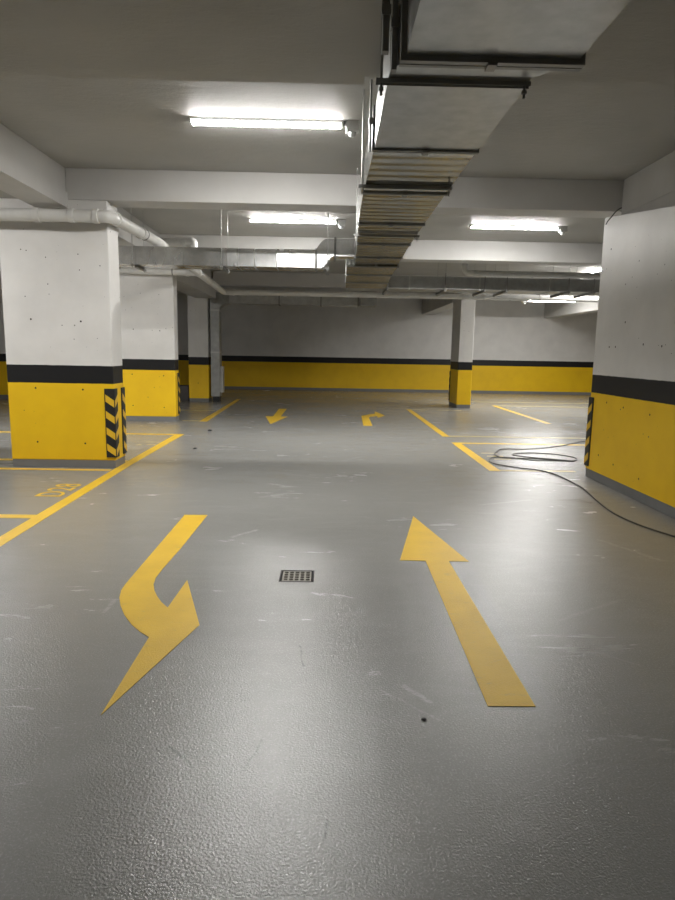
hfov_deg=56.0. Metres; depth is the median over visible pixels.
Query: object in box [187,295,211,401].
concrete pillar
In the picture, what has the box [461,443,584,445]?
parking line
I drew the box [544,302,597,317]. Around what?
ceiling beam
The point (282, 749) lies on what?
floor
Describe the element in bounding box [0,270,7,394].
wall
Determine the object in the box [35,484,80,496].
bay number
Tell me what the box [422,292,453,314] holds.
ceiling beam
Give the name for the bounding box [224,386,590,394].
baseboard
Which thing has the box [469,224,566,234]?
ceiling lamp
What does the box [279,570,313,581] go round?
floor drain
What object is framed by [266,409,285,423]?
arrow marking
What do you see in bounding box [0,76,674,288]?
ceiling
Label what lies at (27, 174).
ceiling beam
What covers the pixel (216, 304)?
air duct
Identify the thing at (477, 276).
ceiling beam
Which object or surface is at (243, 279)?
ceiling beam
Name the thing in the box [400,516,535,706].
arrow marking
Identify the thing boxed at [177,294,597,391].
wall
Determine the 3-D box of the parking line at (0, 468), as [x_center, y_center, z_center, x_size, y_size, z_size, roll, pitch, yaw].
[-4.575,0.203,7.294,3.915,0.002,0.090,1,9,-1]
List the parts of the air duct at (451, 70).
hanger rod, hanger rod, hanger rod, hanger rod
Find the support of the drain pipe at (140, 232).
attached to the concrete pillar at (60, 281)
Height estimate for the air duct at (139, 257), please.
0.860 m
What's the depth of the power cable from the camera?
8.43 m
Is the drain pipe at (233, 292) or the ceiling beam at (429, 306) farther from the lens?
the ceiling beam at (429, 306)
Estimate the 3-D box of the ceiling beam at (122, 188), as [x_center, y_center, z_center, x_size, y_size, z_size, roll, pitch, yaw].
[0.267,-2.898,7.195,6.500,0.330,0.360,1,9,-1]
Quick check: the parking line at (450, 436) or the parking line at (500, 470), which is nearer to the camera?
the parking line at (500, 470)
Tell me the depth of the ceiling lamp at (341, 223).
9.40 m
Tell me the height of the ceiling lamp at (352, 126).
0.130 m
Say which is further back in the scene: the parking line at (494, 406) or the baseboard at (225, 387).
the baseboard at (225, 387)
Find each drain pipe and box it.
[0,207,122,226]
[118,216,224,293]
[119,268,194,276]
[223,289,598,302]
[462,263,600,278]
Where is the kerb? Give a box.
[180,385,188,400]
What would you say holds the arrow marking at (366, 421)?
on the floor
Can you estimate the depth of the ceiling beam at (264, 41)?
3.33 m
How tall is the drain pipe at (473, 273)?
0.464 m
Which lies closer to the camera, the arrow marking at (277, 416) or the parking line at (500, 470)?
the parking line at (500, 470)
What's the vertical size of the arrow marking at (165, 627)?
0.002 m
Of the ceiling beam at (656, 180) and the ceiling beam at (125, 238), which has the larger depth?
the ceiling beam at (125, 238)
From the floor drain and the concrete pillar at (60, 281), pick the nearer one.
the floor drain
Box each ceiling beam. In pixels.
[0,0,674,84]
[0,123,67,207]
[65,168,623,217]
[65,177,159,245]
[160,234,602,265]
[177,269,215,297]
[177,286,434,293]
[213,271,476,288]
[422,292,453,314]
[477,276,599,296]
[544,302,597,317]
[621,151,674,214]
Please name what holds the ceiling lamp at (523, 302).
attached to the ceiling beam at (477, 276)
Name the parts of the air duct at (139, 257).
hanger rod, hanger rod, hanger rod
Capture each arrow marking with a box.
[101,515,206,714]
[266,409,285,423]
[361,412,384,425]
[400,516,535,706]
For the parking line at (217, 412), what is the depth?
14.35 m
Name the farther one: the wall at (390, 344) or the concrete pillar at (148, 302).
the wall at (390, 344)
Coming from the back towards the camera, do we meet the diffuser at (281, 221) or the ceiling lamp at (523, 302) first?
the ceiling lamp at (523, 302)
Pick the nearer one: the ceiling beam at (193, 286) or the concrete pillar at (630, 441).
the concrete pillar at (630, 441)
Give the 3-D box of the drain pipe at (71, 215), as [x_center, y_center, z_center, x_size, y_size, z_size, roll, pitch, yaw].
[-4.531,-2.568,6.893,4.306,0.162,0.300,1,9,-1]
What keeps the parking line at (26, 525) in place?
on the floor
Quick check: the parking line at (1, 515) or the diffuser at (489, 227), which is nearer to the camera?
the parking line at (1, 515)
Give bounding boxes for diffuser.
[191,120,340,128]
[250,220,334,223]
[472,226,557,229]
[533,301,564,301]
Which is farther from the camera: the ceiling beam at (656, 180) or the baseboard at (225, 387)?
the baseboard at (225, 387)
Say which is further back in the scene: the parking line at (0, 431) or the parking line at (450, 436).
the parking line at (450, 436)
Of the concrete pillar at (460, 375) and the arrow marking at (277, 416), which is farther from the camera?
the concrete pillar at (460, 375)
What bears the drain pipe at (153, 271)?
attached to the drain pipe at (140, 232)
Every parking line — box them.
[0,431,174,434]
[0,434,183,545]
[0,468,111,470]
[0,514,35,517]
[201,399,239,421]
[406,409,449,436]
[450,436,585,438]
[451,442,499,470]
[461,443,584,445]
[494,406,550,423]
[498,402,585,403]
[500,470,575,471]
[524,406,587,407]
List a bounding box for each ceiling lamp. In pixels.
[189,116,358,137]
[249,218,345,228]
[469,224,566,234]
[522,301,573,303]
[580,267,600,278]
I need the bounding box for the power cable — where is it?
[489,441,674,536]
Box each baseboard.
[0,395,8,398]
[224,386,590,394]
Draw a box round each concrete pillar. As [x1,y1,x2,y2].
[0,198,126,467]
[119,273,179,420]
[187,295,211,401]
[448,293,475,407]
[584,191,674,518]
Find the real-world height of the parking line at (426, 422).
0.002 m
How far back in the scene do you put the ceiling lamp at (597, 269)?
14.33 m
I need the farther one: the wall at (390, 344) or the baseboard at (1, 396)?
the wall at (390, 344)
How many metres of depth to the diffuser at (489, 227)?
9.58 m
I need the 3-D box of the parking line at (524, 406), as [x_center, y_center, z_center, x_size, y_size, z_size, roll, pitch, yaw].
[6.786,-1.179,17.506,4.850,0.002,0.150,1,9,-1]
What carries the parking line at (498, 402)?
on the floor
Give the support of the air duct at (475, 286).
hanging from the ceiling
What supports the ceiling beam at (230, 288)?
attached to the ceiling
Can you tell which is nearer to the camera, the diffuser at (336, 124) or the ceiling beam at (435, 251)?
the diffuser at (336, 124)
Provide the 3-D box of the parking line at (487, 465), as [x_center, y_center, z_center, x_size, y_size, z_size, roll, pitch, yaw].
[1.895,0.068,8.906,0.135,0.002,2.420,1,9,-1]
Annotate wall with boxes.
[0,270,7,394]
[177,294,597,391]
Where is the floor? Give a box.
[0,389,674,899]
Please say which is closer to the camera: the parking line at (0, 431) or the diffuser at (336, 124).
the diffuser at (336, 124)
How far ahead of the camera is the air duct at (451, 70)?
3.04 m
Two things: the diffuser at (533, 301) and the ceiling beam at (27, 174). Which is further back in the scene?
the diffuser at (533, 301)
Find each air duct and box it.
[118,212,354,276]
[209,291,376,401]
[345,0,629,288]
[345,263,599,298]

